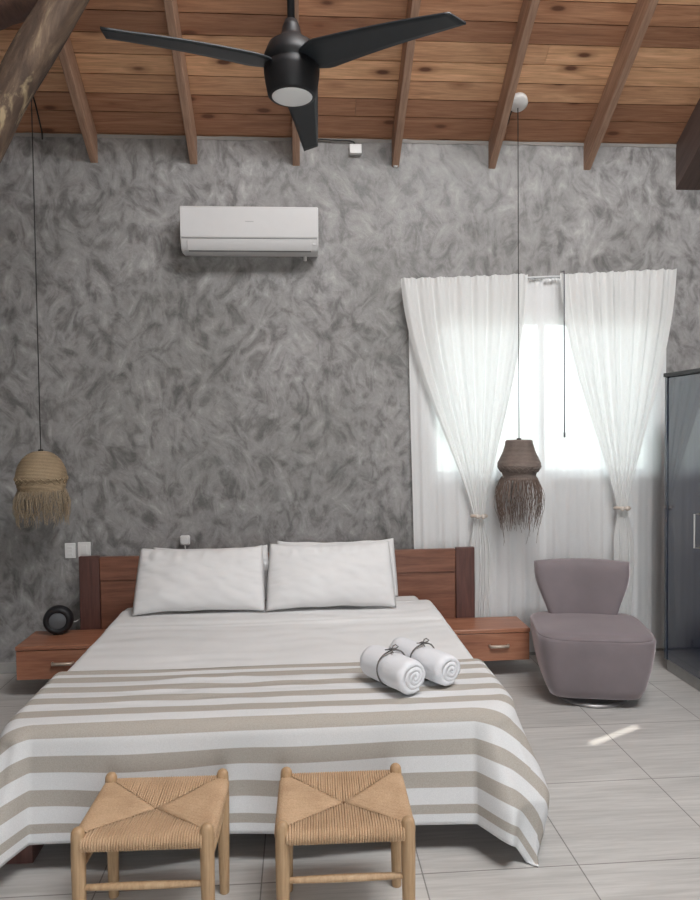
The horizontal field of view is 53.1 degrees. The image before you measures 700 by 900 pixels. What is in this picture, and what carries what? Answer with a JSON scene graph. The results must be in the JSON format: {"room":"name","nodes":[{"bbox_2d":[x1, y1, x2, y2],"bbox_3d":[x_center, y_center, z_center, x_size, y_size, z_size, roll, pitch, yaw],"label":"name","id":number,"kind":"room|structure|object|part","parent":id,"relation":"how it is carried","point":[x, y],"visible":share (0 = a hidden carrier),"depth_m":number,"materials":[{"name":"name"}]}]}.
{"room":"bedroom","nodes":[
{"label":"bedroom","id":0,"kind":"room"},
{"bbox_2d":[0,135,699,662],"bbox_3d":[-0.137,-0.333,5.045,6.350,3.689,0.200,-1,2,-4],"label":"wall","id":1,"kind":"structure","parent":0,"point":[218,402],"depth_m":4.89,"materials":[{"name":"paint"}]},
{"bbox_2d":[0,662,15,673],"bbox_3d":[-2.203,1.505,4.851,1.750,0.075,0.012,-1,2,-4],"label":"baseboard","id":2,"kind":"structure","parent":1,"relation":"attached to","point":[10,667],"depth_m":4.83,"materials":[{"name":"grey tile"}]},
{"bbox_2d":[65,543,75,557],"bbox_3d":[-1.936,0.697,4.843,0.072,0.105,0.013,-1,2,-4],"label":"light switch","id":3,"kind":"object","parent":1,"relation":"attached to","point":[70,548],"visible":1,"depth_m":4.84,"materials":[{"name":"white plastic"}]},
{"bbox_2d":[78,542,90,556],"bbox_3d":[-1.841,0.691,4.850,0.085,0.105,0.013,-1,2,-4],"label":"light switch","id":4,"kind":"object","parent":1,"relation":"attached to","point":[84,548],"visible":0.86,"depth_m":4.85,"materials":[{"name":"white plastic"}]},
{"bbox_2d":[180,535,189,548],"bbox_3d":[-1.150,0.680,4.886,0.068,0.168,0.040,-1,2,-4],"label":"plug adapter","id":5,"kind":"object","parent":1,"relation":"attached to","point":[184,539],"visible":0.89,"depth_m":4.87,"materials":[{"name":"white plastic"}]},
{"bbox_2d":[179,206,317,260],"bbox_3d":[-0.676,-1.466,4.759,0.916,0.326,0.216,-1,2,-4],"label":"air conditioner","id":6,"kind":"object","parent":1,"relation":"attached to","point":[241,231],"visible":1,"depth_m":4.66,"materials":[{"name":"white plastic"}]},
{"bbox_3d":[-0.669,-1.514,4.656,0.908,0.195,0.010,-1,2,-4],"label":"panel","id":7,"kind":"part","parent":6,"relation":"part of","materials":[{"name":"white plastic"}]},
{"bbox_2d":[14,133,676,147],"bbox_3d":[-0.150,-2.160,4.876,5.950,0.030,0.006,-1,2,-4],"label":"trim","id":8,"kind":"structure","parent":1,"relation":"attached to","point":[183,137],"depth_m":4.89,"materials":[{"name":"paint"}]},
{"bbox_2d":[349,144,361,154],"bbox_3d":[0.038,-2.094,4.879,0.085,0.065,0.040,-1,2,-4],"label":"junction box","id":9,"kind":"object","parent":1,"relation":"attached to","point":[354,149],"visible":1,"depth_m":4.86,"materials":[{"name":"white plastic"}]},
{"bbox_2d":[318,139,354,143],"bbox_3d":[-0.166,-2.144,4.863,0.417,0.046,0.010,-1,2,-4],"label":"power cable","id":10,"kind":"object","parent":9,"relation":"attached to","point":[318,139],"visible":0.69,"depth_m":4.86,"materials":[{"name":"black plastic"}]},
{"bbox_2d":[528,275,559,278],"bbox_3d":[1.334,-1.223,4.983,1.941,0.091,0.074,-1,2,-4],"label":"curtain rod","id":11,"kind":"object","parent":1,"relation":"attached to","point":[556,276],"visible":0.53,"depth_m":4.95,"materials":[{"name":"white metal"}]},
{"bbox_2d":[401,274,527,616],"bbox_3d":[0.819,0.112,4.919,0.903,2.686,0.107,-1,2,-4],"label":"curtain","id":12,"kind":"object","parent":11,"relation":"hanging from","point":[463,330],"visible":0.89,"depth_m":4.91,"materials":[{"name":"white fabric"}]},
{"bbox_2d":[409,279,545,651],"bbox_3d":[0.914,0.126,4.994,0.986,2.691,0.029,-1,2,-4],"label":"curtain","id":13,"kind":"object","parent":11,"relation":"hanging from","point":[442,510],"visible":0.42,"depth_m":5.00,"materials":[{"name":"white fabric"}]},
{"bbox_2d":[561,271,564,436],"bbox_3d":[1.499,-0.675,4.926,0.014,1.173,0.067,-1,2,-4],"label":"wand","id":14,"kind":"object","parent":11,"relation":"hanging from","point":[561,271],"visible":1,"depth_m":4.90,"materials":[{"name":"plastic"}]},
{"bbox_2d":[543,278,665,648],"bbox_3d":[1.827,0.104,5.079,0.960,2.726,0.026,-1,2,-4],"label":"curtain","id":15,"kind":"object","parent":11,"relation":"hanging from","point":[580,515],"visible":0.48,"depth_m":5.08,"materials":[{"name":"white fabric"}]},
{"bbox_2d":[560,268,676,614],"bbox_3d":[1.914,0.077,4.996,0.853,2.725,0.107,-1,2,-4],"label":"curtain","id":16,"kind":"object","parent":11,"relation":"hanging from","point":[618,324],"visible":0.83,"depth_m":4.99,"materials":[{"name":"white fabric"}]},
{"bbox_2d":[529,648,663,654],"bbox_3d":[0.789,1.464,5.064,4.150,0.075,0.012,-1,2,-4],"label":"baseboard","id":17,"kind":"structure","parent":1,"relation":"attached to","point":[657,649],"depth_m":5.10,"materials":[{"name":"grey tile"}]},
{"bbox_2d":[0,0,699,143],"bbox_3d":[-0.063,-3.076,3.460,6.350,3.257,4.938,-1,2,-4],"label":"ceiling","id":18,"kind":"structure","parent":0,"point":[458,73],"depth_m":4.51,"materials":[{"name":"brown wood"}]},
{"bbox_2d":[12,97,70,529],"bbox_3d":[-1.998,-0.960,4.526,0.334,2.893,0.515,-1,2,-4],"label":"pendant lamp","id":19,"kind":"object","parent":18,"relation":"hanging from","point":[40,471],"visible":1,"depth_m":4.38,"materials":[{"name":"beige wicker"}]},
{"bbox_3d":[-1.990,-1.166,4.434,0.006,2.339,0.006,-1,2,-4],"label":"cord","id":20,"kind":"part","parent":19,"relation":"part of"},
{"bbox_3d":[-1.975,0.134,4.478,0.310,0.257,0.311,-1,2,-4],"label":"lamp shade","id":21,"kind":"part","parent":19,"relation":"part of","materials":[{"name":"beige wicker"}]},
{"bbox_2d":[58,36,97,162],"bbox_3d":[-1.627,-3.219,2.867,0.053,2.785,4.137,-1,2,-4],"label":"rafter","id":22,"kind":"object","parent":18,"relation":"attached to","point":[67,57],"visible":0.56,"depth_m":4.43,"materials":[{"name":"brown wood"}]},
{"bbox_2d":[163,0,196,163],"bbox_3d":[-0.958,-3.228,2.915,0.053,2.785,4.137,-1,2,-4],"label":"rafter","id":23,"kind":"object","parent":18,"relation":"attached to","point":[171,8],"visible":0.67,"depth_m":4.36,"materials":[{"name":"brown wood"}]},
{"bbox_2d":[292,0,299,165],"bbox_3d":[-0.256,-3.238,2.965,0.054,2.785,4.137,-1,2,-4],"label":"rafter","id":24,"kind":"object","parent":18,"relation":"attached to","point":[295,137],"visible":0.21,"depth_m":4.71,"materials":[{"name":"brown wood"}]},
{"bbox_2d":[100,0,465,150],"bbox_3d":[-0.259,-2.459,2.649,1.161,2.346,1.084,-1,2,-4],"label":"ceiling fan","id":25,"kind":"object","parent":24,"relation":"hanging from","point":[291,61],"visible":1,"depth_m":2.46,"materials":[{"name":"black metal"}]},
{"bbox_3d":[-0.543,-1.379,2.414,0.615,0.063,0.140,-2,2,-24],"label":"blade","id":26,"kind":"part","parent":25,"relation":"part of","materials":[{"name":"black plastic"}]},
{"bbox_3d":[-0.226,-2.507,2.521,0.027,1.922,0.027,-1,2,-4],"label":"down rod","id":27,"kind":"part","parent":25,"relation":"part of","materials":[{"name":"black metal"}]},
{"bbox_3d":[-0.173,-1.400,2.918,0.140,0.063,0.615,0,2,6],"label":"blade","id":28,"kind":"part","parent":25,"relation":"part of","materials":[{"name":"black plastic"}]},
{"bbox_3d":[0.078,-1.384,2.345,0.615,0.063,0.140,1,2,36],"label":"blade","id":29,"kind":"part","parent":25,"relation":"part of","materials":[{"name":"black plastic"}]},
{"bbox_2d":[392,0,420,166],"bbox_3d":[0.438,-3.247,3.014,0.053,2.785,4.137,-1,2,-4],"label":"rafter","id":30,"kind":"object","parent":18,"relation":"attached to","point":[413,6],"visible":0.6,"depth_m":4.46,"materials":[{"name":"brown wood"}]},
{"bbox_2d":[488,0,539,168],"bbox_3d":[1.126,-3.257,3.063,0.054,2.785,4.137,-1,2,-4],"label":"rafter","id":31,"kind":"object","parent":18,"relation":"attached to","point":[529,8],"visible":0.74,"depth_m":4.44,"materials":[{"name":"brown wood"}]},
{"bbox_2d":[494,92,544,542],"bbox_3d":[1.143,-0.856,4.774,0.359,3.061,0.338,0,2,30],"label":"pendant lamp","id":32,"kind":"object","parent":18,"relation":"hanging from","point":[519,461],"visible":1,"depth_m":4.71,"materials":[{"name":"brown wicker"}]},
{"bbox_3d":[1.145,-1.195,4.757,0.006,2.244,0.006,-1,2,-4],"label":"cord","id":33,"kind":"part","parent":32,"relation":"part of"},
{"bbox_3d":[1.159,0.065,4.799,0.294,0.273,0.295,-1,2,-4],"label":"lamp shade","id":34,"kind":"part","parent":32,"relation":"part of","materials":[{"name":"brown wicker"}]},
{"bbox_2d":[584,0,658,169],"bbox_3d":[1.819,-3.267,3.112,0.053,2.785,4.137,-1,2,-4],"label":"rafter","id":35,"kind":"object","parent":18,"relation":"attached to","point":[644,10],"visible":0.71,"depth_m":4.48,"materials":[{"name":"brown wood"}]},
{"bbox_2d":[676,99,699,189],"bbox_3d":[2.640,-3.231,3.141,0.323,2.877,4.198,-1,2,-4],"label":"roof beam","id":36,"kind":"structure","parent":18,"relation":"attached to","point":[688,144],"depth_m":4.93,"materials":[{"name":"brown wood"}]},
{"bbox_2d":[0,650,699,899],"bbox_3d":[0.157,1.696,1.296,6.350,0.120,7.850,-1,2,-4],"label":"floor","id":37,"kind":"structure","parent":0,"point":[623,782],"depth_m":2.80,"materials":[{"name":"tile"}]},
{"bbox_2d":[70,768,229,899],"bbox_3d":[-0.648,1.383,2.349,0.446,0.452,0.394,-1,2,-2],"label":"stool","id":38,"kind":"object","parent":37,"relation":"on","point":[161,813],"visible":1,"depth_m":2.26,"materials":[{"name":"beige wicker"}]},
{"bbox_3d":[-0.839,1.391,2.169,0.045,0.452,0.045,-1,2,-2],"label":"leg","id":39,"kind":"part","parent":38,"relation":"part of","materials":[{"name":"brown wood"}]},
{"bbox_3d":[-0.852,1.380,2.513,0.045,0.452,0.045,-1,2,-2],"label":"leg","id":40,"kind":"part","parent":38,"relation":"part of","materials":[{"name":"brown wood"}]},
{"bbox_3d":[-0.650,1.206,2.343,0.446,0.055,0.394,-1,2,-2],"label":"woven seat","id":41,"kind":"part","parent":38,"relation":"part of","materials":[{"name":"wicker"}]},
{"bbox_3d":[-0.443,1.386,2.185,0.045,0.452,0.045,-1,2,-2],"label":"leg","id":42,"kind":"part","parent":38,"relation":"part of","materials":[{"name":"brown wood"}]},
{"bbox_3d":[-0.457,1.375,2.528,0.045,0.452,0.045,-1,2,-2],"label":"leg","id":43,"kind":"part","parent":38,"relation":"part of","materials":[{"name":"brown wood"}]},
{"bbox_2d":[4,547,474,864],"bbox_3d":[-0.399,1.144,3.803,2.700,0.826,2.085,-1,2,-4],"label":"bed","id":44,"kind":"object","parent":37,"relation":"on","point":[445,577],"visible":0.14,"depth_m":4.86,"materials":[{"name":"red wood"}]},
{"bbox_3d":[-1.293,1.502,2.766,0.120,0.200,0.120,-1,2,-4],"label":"leg","id":45,"kind":"part","parent":44,"relation":"part of","materials":[{"name":"red wood"}]},
{"bbox_2d":[15,629,105,679],"bbox_3d":[-1.773,1.321,4.531,0.642,0.214,0.370,-1,2,-4],"label":"nightstand","id":46,"kind":"object","parent":44,"relation":"attached to","point":[43,654],"visible":0.64,"depth_m":4.37,"materials":[{"name":"red wood"}]},
{"bbox_3d":[-1.762,1.341,4.388,0.634,0.181,0.018,-1,2,-4],"label":"drawer","id":47,"kind":"part","parent":46,"relation":"part of","materials":[{"name":"red wood"}]},
{"bbox_2d":[43,605,79,634],"bbox_3d":[-1.916,1.117,4.678,0.228,0.190,0.212,-1,2,-12],"label":"round speaker","id":48,"kind":"object","parent":46,"relation":"on","point":[58,619],"visible":1,"depth_m":4.58},
{"bbox_2d":[49,613,65,628],"bbox_3d":[-1.916,1.120,4.587,0.116,0.116,0.016,-1,2,-12],"label":"grille","id":49,"kind":"object","parent":48,"relation":"attached to","point":[56,620],"depth_m":4.58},
{"bbox_3d":[-1.795,1.332,4.362,0.145,0.020,0.035,-1,2,-4],"label":"handle","id":50,"kind":"part","parent":46,"relation":"part of","materials":[{"name":"silver metal"}]},
{"bbox_2d":[153,545,268,599],"bbox_3d":[-0.915,0.812,4.599,0.779,0.354,0.151,-1,2,-2],"label":"pillow","id":51,"kind":"object","parent":44,"relation":"on","point":[264,547],"visible":0.03,"depth_m":4.61,"materials":[{"name":"white fabric"}]},
{"bbox_2d":[68,600,472,670],"bbox_3d":[-0.402,1.172,3.862,2.088,0.328,1.440,-1,2,-4],"label":"sheet","id":52,"kind":"object","parent":44,"relation":"on","point":[330,634],"visible":0.56,"depth_m":3.86,"materials":[{"name":"white fabric"}]},
{"bbox_2d":[132,545,264,615],"bbox_3d":[-0.933,0.806,4.367,0.800,0.379,0.252,-1,2,-5],"label":"pillow","id":53,"kind":"object","parent":52,"relation":"on","point":[226,578],"visible":1,"depth_m":4.30,"materials":[{"name":"white fabric"}]},
{"bbox_2d":[266,541,395,610],"bbox_3d":[-0.126,0.791,4.427,0.804,0.388,0.258,-1,2,-6],"label":"pillow","id":54,"kind":"object","parent":52,"relation":"on","point":[346,574],"visible":1,"depth_m":4.36,"materials":[{"name":"white fabric"}]},
{"bbox_2d":[0,658,549,867],"bbox_3d":[-0.340,1.306,2.940,2.218,0.553,0.806,-1,2,-4],"label":"blanket","id":55,"kind":"object","parent":44,"relation":"on","point":[462,749],"visible":0.82,"depth_m":2.73,"materials":[{"name":"fabric"}]},
{"bbox_2d":[360,644,425,694],"bbox_3d":[0.183,0.938,3.038,0.172,0.173,0.318,-2,2,-35],"label":"rolled towel","id":56,"kind":"object","parent":55,"relation":"on","point":[402,673],"visible":1,"depth_m":2.95,"materials":[{"name":"white fabric"}]},
{"bbox_2d":[388,637,459,685],"bbox_3d":[0.331,0.937,3.154,0.162,0.163,0.378,-2,2,-35],"label":"rolled towel","id":57,"kind":"object","parent":55,"relation":"on","point":[442,668],"visible":0.82,"depth_m":3.03,"materials":[{"name":"white fabric"}]},
{"bbox_3d":[-0.475,0.786,4.800,2.427,0.156,0.007,-1,2,-4],"label":"rail","id":58,"kind":"part","parent":44,"relation":"part of","materials":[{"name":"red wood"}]},
{"bbox_3d":[-0.473,1.049,4.827,2.430,0.688,0.027,-1,2,-4],"label":"headboard","id":59,"kind":"part","parent":44,"relation":"part of","materials":[{"name":"red wood"}]},
{"bbox_2d":[277,538,397,596],"bbox_3d":[-0.092,0.789,4.660,0.819,0.378,0.160,-1,2,-1],"label":"pillow","id":60,"kind":"object","parent":44,"relation":"on","point":[391,540],"visible":0.08,"depth_m":4.67,"materials":[{"name":"white fabric"}]},
{"bbox_3d":[-0.393,1.178,3.792,1.880,0.257,2.020,-1,2,-4],"label":"mattress","id":61,"kind":"part","parent":44,"relation":"part of","materials":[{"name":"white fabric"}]},
{"bbox_2d":[444,616,529,660],"bbox_3d":[0.867,1.284,4.742,0.635,0.214,0.323,-1,2,-4],"label":"nightstand","id":62,"kind":"object","parent":44,"relation":"attached to","point":[484,638],"visible":0.65,"depth_m":4.62,"materials":[{"name":"red wood"}]},
{"bbox_3d":[0.876,1.302,4.622,0.627,0.181,0.018,-1,2,-4],"label":"drawer","id":63,"kind":"part","parent":62,"relation":"part of","materials":[{"name":"red wood"}]},
{"bbox_3d":[0.985,1.292,4.606,0.145,0.020,0.035,-1,2,-4],"label":"handle","id":64,"kind":"part","parent":62,"relation":"part of","materials":[{"name":"silver metal"}]},
{"bbox_2d":[274,763,414,899],"bbox_3d":[-0.021,1.375,2.373,0.446,0.452,0.394,-1,2,-3],"label":"stool","id":65,"kind":"object","parent":37,"relation":"on","point":[360,806],"visible":1,"depth_m":2.26,"materials":[{"name":"beige wicker"}]},
{"bbox_3d":[-0.210,1.383,2.191,0.045,0.452,0.045,-1,2,-3],"label":"leg","id":66,"kind":"part","parent":65,"relation":"part of","materials":[{"name":"brown wood"}]},
{"bbox_3d":[-0.227,1.372,2.535,0.045,0.452,0.045,-1,2,-3],"label":"leg","id":67,"kind":"part","parent":65,"relation":"part of","materials":[{"name":"brown wood"}]},
{"bbox_3d":[-0.023,1.198,2.367,0.446,0.055,0.394,-1,2,-3],"label":"woven seat","id":68,"kind":"part","parent":65,"relation":"part of","materials":[{"name":"wicker"}]},
{"bbox_3d":[0.168,1.367,2.554,0.045,0.452,0.045,-1,2,-3],"label":"leg","id":69,"kind":"part","parent":65,"relation":"part of","materials":[{"name":"brown wood"}]},
{"bbox_3d":[0.185,1.378,2.211,0.045,0.452,0.045,-1,2,-3],"label":"leg","id":70,"kind":"part","parent":65,"relation":"part of","materials":[{"name":"brown wood"}]},
{"bbox_2d":[530,558,655,708],"bbox_3d":[1.490,1.121,4.369,0.676,0.790,0.669,0,2,8],"label":"swivel chair","id":71,"kind":"object","parent":37,"relation":"on","point":[590,654],"visible":1,"depth_m":4.16,"materials":[{"name":"grey fabric"}]},
{"bbox_3d":[1.521,0.933,4.605,0.606,0.430,0.179,0,2,8],"label":"backrest","id":72,"kind":"part","parent":71,"relation":"part of","materials":[{"name":"grey fabric"}]},
{"bbox_2d":[531,611,653,642],"bbox_3d":[1.485,1.084,4.340,0.676,0.042,0.613,0,2,8],"label":"seat cushion","id":73,"kind":"object","parent":71,"relation":"on","point":[548,626],"depth_m":4.23,"materials":[{"name":"grey fabric"}]},
{"bbox_3d":[1.488,1.278,4.346,0.676,0.365,0.612,0,2,8],"label":"seat","id":74,"kind":"part","parent":71,"relation":"part of","materials":[{"name":"grey fabric"}]},
{"bbox_2d":[663,368,699,691],"bbox_3d":[2.536,0.515,3.858,0.769,2.012,1.817,-1,2,-4],"label":"wardrobe","id":75,"kind":"object","parent":37,"relation":"on","point":[682,388],"visible":1,"depth_m":4.51,"materials":[{"name":"grey"}]},
{"bbox_3d":[2.539,-0.478,3.825,0.740,0.026,1.817,-1,2,-4],"label":"rail","id":76,"kind":"part","parent":75,"relation":"part of","materials":[{"name":"black metal"}]},
{"bbox_3d":[2.138,0.500,4.318,0.039,0.221,0.012,-1,2,-4],"label":"handle","id":77,"kind":"part","parent":75,"relation":"part of","materials":[{"name":"metal"}]},
{"bbox_3d":[-2.320,-0.731,3.183,0.213,4.660,0.227,-1,2,-4],"label":"log post","id":78,"kind":"object","parent":37,"relation":"on","visible":0},
{"bbox_2d":[0,0,89,162],"bbox_3d":[-1.402,-1.789,3.134,1.564,2.564,0.194,-1,2,-4],"label":"wooden beam","id":79,"kind":"structure","parent":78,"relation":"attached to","point":[34,49],"depth_m":3.06,"materials":[{"name":"brown wood"}]},
{"bbox_2d":[0,0,37,30],"bbox_3d":[-1.747,-2.080,3.306,0.894,0.681,0.308,-1,2,-4],"label":"log","id":80,"kind":"object","parent":79,"relation":"attached to","point":[12,12],"visible":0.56,"depth_m":3.27,"materials":[{"name":"brown wood"}]}
]}

